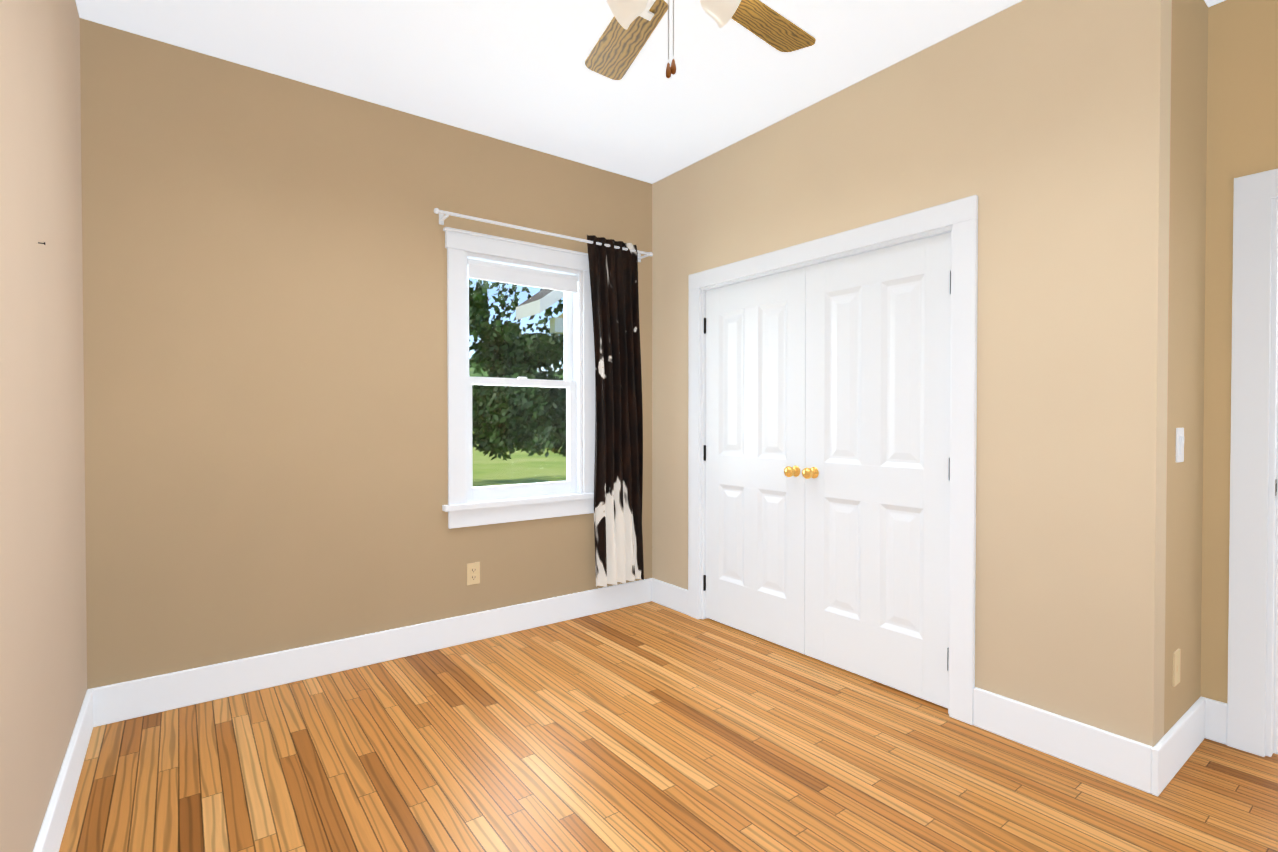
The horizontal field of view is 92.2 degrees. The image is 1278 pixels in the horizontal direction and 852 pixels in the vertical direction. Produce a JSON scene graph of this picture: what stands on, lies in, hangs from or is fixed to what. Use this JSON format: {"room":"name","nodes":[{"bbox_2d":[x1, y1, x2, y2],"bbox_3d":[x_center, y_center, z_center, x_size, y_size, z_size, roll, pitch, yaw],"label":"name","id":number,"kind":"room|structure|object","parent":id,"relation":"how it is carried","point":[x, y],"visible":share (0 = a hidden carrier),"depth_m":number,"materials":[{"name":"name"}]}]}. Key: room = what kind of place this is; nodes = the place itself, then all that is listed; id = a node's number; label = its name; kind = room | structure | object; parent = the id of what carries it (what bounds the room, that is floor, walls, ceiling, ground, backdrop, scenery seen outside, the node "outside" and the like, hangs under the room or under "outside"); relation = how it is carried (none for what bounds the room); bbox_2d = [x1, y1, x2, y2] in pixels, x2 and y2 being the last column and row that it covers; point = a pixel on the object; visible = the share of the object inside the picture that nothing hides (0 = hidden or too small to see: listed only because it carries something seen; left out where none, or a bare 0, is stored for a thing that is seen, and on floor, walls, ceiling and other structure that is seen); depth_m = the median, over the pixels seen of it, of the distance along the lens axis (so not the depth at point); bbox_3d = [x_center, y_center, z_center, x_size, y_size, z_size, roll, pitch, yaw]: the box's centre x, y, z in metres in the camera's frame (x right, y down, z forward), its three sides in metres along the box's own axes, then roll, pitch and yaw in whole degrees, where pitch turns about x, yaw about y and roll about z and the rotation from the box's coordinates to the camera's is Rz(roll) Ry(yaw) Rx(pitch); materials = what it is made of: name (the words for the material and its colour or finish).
{"room":"empty bedroom","nodes":[
{"label":"empty bedroom","id":0,"kind":"room"},
{"bbox_2d":[0,0,86,851],"bbox_3d":[-1.074,-0.178,0.809,0.160,2.750,3.820,-1,1,-37],"label":"wall","id":1,"kind":"structure","parent":0,"point":[43,657],"depth_m":1.62,"materials":[{"name":"beige paint"}]},
{"bbox_2d":[33,687,100,851],"bbox_3d":[-1.039,1.120,0.927,0.018,0.150,3.700,-1,1,-37],"label":"baseboard","id":2,"kind":"structure","parent":1,"relation":"attached to","point":[50,836],"depth_m":1.89,"materials":[{"name":"white paint"}]},
{"bbox_2d":[80,18,651,689],"bbox_3d":[-0.858,-0.211,3.457,3.680,2.750,0.160,-1,1,-37],"label":"wall","id":3,"kind":"structure","parent":0,"point":[264,260],"depth_m":2.78,"materials":[{"name":"beige paint"}]},
{"bbox_2d":[101,579,648,724],"bbox_3d":[-1.016,1.092,3.243,2.770,0.150,0.020,-1,1,-37],"label":"baseboard","id":4,"kind":"structure","parent":3,"relation":"attached to","point":[127,700],"depth_m":2.93,"materials":[{"name":"white paint"}]},
{"bbox_2d":[467,562,479,584],"bbox_3d":[-0.898,0.800,3.334,0.072,0.116,0.008,-1,1,-37],"label":"outlet","id":5,"kind":"object","parent":3,"relation":"attached to","point":[473,573],"visible":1,"depth_m":3.33,"materials":[{"name":"beige plastic"}]},
{"bbox_2d":[442,227,594,528],"bbox_3d":[-0.685,-0.252,3.576,0.980,1.576,0.235,-1,1,-37],"label":"window","id":6,"kind":"structure","parent":3,"relation":"in","point":[469,504],"depth_m":3.50,"materials":[{"name":"white paint"}]},
{"bbox_2d":[434,208,652,586],"bbox_3d":[-0.490,-0.080,3.552,1.398,2.105,0.130,-1,1,-37],"label":"curtain rod","id":7,"kind":"object","parent":3,"relation":"attached to","point":[618,464],"visible":1,"depth_m":3.77,"materials":[{"name":"black fabric"}]},
{"bbox_2d":[587,235,643,586],"bbox_3d":[-0.135,-0.083,3.782,0.435,2.105,0.072,-1,1,-37],"label":"curtain","id":8,"kind":"object","parent":7,"relation":"hanging from","point":[613,265],"depth_m":3.78,"materials":[{"name":"fabric"}]},
{"bbox_2d":[75,0,1224,183],"bbox_3d":[1.027,-1.649,2.464,5.530,0.150,3.980,-1,1,-37],"label":"ceiling","id":9,"kind":"structure","parent":0,"point":[518,72],"depth_m":2.63,"materials":[{"name":"white paint"}]},
{"bbox_2d":[585,0,815,79],"bbox_3d":[0.123,-1.276,1.798,1.190,0.580,1.220,-1,1,-37],"label":"ceiling fan","id":10,"kind":"object","parent":9,"relation":"hanging from","point":[623,39],"visible":1,"depth_m":2.06,"materials":[{"name":"brown wood"}]},
{"bbox_2d":[59,601,1277,851],"bbox_3d":[1.027,1.236,2.500,5.530,0.120,3.980,-1,1,-37],"label":"floor","id":11,"kind":"structure","parent":0,"point":[649,727],"depth_m":2.11,"materials":[{"name":"brown wood"}]},
{"bbox_2d":[652,0,1171,746],"bbox_3d":[0.920,-0.206,3.051,0.120,2.750,2.620,-1,1,-37],"label":"wall","id":12,"kind":"structure","parent":0,"point":[1040,128],"depth_m":2.25,"materials":[{"name":"beige paint"}]},
{"bbox_2d":[649,578,687,614],"bbox_3d":[0.199,1.083,3.912,0.022,0.150,0.363,-1,1,-37],"label":"baseboard","id":13,"kind":"structure","parent":12,"relation":"attached to","point":[671,596],"depth_m":3.92,"materials":[{"name":"white paint"}]},
{"bbox_2d":[703,232,950,707],"bbox_3d":[0.821,0.178,3.088,0.111,1.958,1.482,-1,1,-37],"label":"closet doors","id":14,"kind":"structure","parent":12,"relation":"in","point":[826,452],"depth_m":2.95,"materials":[{"name":"white paint"}]},
{"bbox_2d":[688,195,977,724],"bbox_3d":[0.861,0.130,3.118,0.140,2.076,1.682,-1,1,-37],"label":"trim","id":15,"kind":"structure","parent":12,"relation":"attached to","point":[958,219],"depth_m":2.48,"materials":[{"name":"white paint"}]},
{"bbox_2d":[973,687,1140,789],"bbox_3d":[1.478,1.104,2.206,0.018,0.150,0.533,-1,1,-37],"label":"baseboard","id":16,"kind":"structure","parent":12,"relation":"attached to","point":[1133,762],"depth_m":2.17,"materials":[{"name":"white paint"}]},
{"bbox_2d":[1164,0,1207,734],"bbox_3d":[1.909,-0.196,2.230,0.480,2.750,0.120,-1,1,-37],"label":"wall","id":17,"kind":"structure","parent":0,"point":[1187,239],"depth_m":2.17,"materials":[{"name":"beige paint"}]},
{"bbox_2d":[1172,648,1180,686],"bbox_3d":[1.859,0.836,2.126,0.072,0.116,0.008,-1,1,-37],"label":"outlet","id":18,"kind":"object","parent":17,"relation":"attached to","point":[1176,667],"visible":0.98,"depth_m":2.12,"materials":[{"name":"beige plastic"}]},
{"bbox_2d":[1176,428,1183,461],"bbox_3d":[1.869,0.066,2.121,0.074,0.118,0.012,-1,1,-37],"label":"light switch","id":19,"kind":"object","parent":17,"relation":"attached to","point":[1179,444],"visible":1,"depth_m":2.11,"materials":[{"name":"white paint"}]},
{"bbox_2d":[1141,697,1224,795],"bbox_3d":[1.901,1.105,2.143,0.618,0.150,0.044,-1,1,-37],"label":"baseboard","id":20,"kind":"structure","parent":17,"relation":"attached to","point":[1160,763],"depth_m":2.10,"materials":[{"name":"white paint"}]},
{"bbox_2d":[1200,0,1277,703],"bbox_3d":[1.760,-0.205,2.930,0.120,2.750,3.820,-1,1,-37],"label":"wall","id":21,"kind":"structure","parent":0,"point":[1242,109],"depth_m":2.28,"materials":[{"name":"beige paint"}]},
{"bbox_2d":[1221,703,1227,737],"bbox_3d":[1.791,1.094,3.021,0.018,0.150,1.658,-1,1,-37],"label":"baseboard","id":22,"kind":"structure","parent":21,"relation":"attached to","point":[1224,709],"depth_m":2.27,"materials":[{"name":"white paint"}]},
{"label":"outside","id":23,"kind":"structure","parent":0,"visible":0},
{"bbox_2d":[472,431,565,486],"bbox_3d":[-81.134,-0.453,191.385,400.000,0.050,396.340,-1,1,-37],"label":"ground","id":24,"kind":"structure","parent":23,"point":[538,469],"depth_m":23.38,"materials":[{"name":"green plant"}]},
{"bbox_2d":[469,279,565,460],"bbox_3d":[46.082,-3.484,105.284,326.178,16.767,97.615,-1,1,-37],"label":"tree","id":25,"kind":"object","parent":24,"relation":"on","point":[484,398],"depth_m":9.66,"materials":[{"name":"green plant"}]},
{"bbox_3d":[3.022,-0.204,2.888,1.850,2.750,3.640,-1,1,-37],"label":"wall","id":26,"kind":"structure","parent":0,"visible":0},
{"bbox_2d":[1227,169,1277,756],"bbox_3d":[2.527,0.143,1.909,0.160,2.081,0.982,-1,1,-37],"label":"trim","id":27,"kind":"structure","parent":26,"relation":"attached to","point":[1252,720],"depth_m":2.19,"materials":[{"name":"white paint"}]}
]}

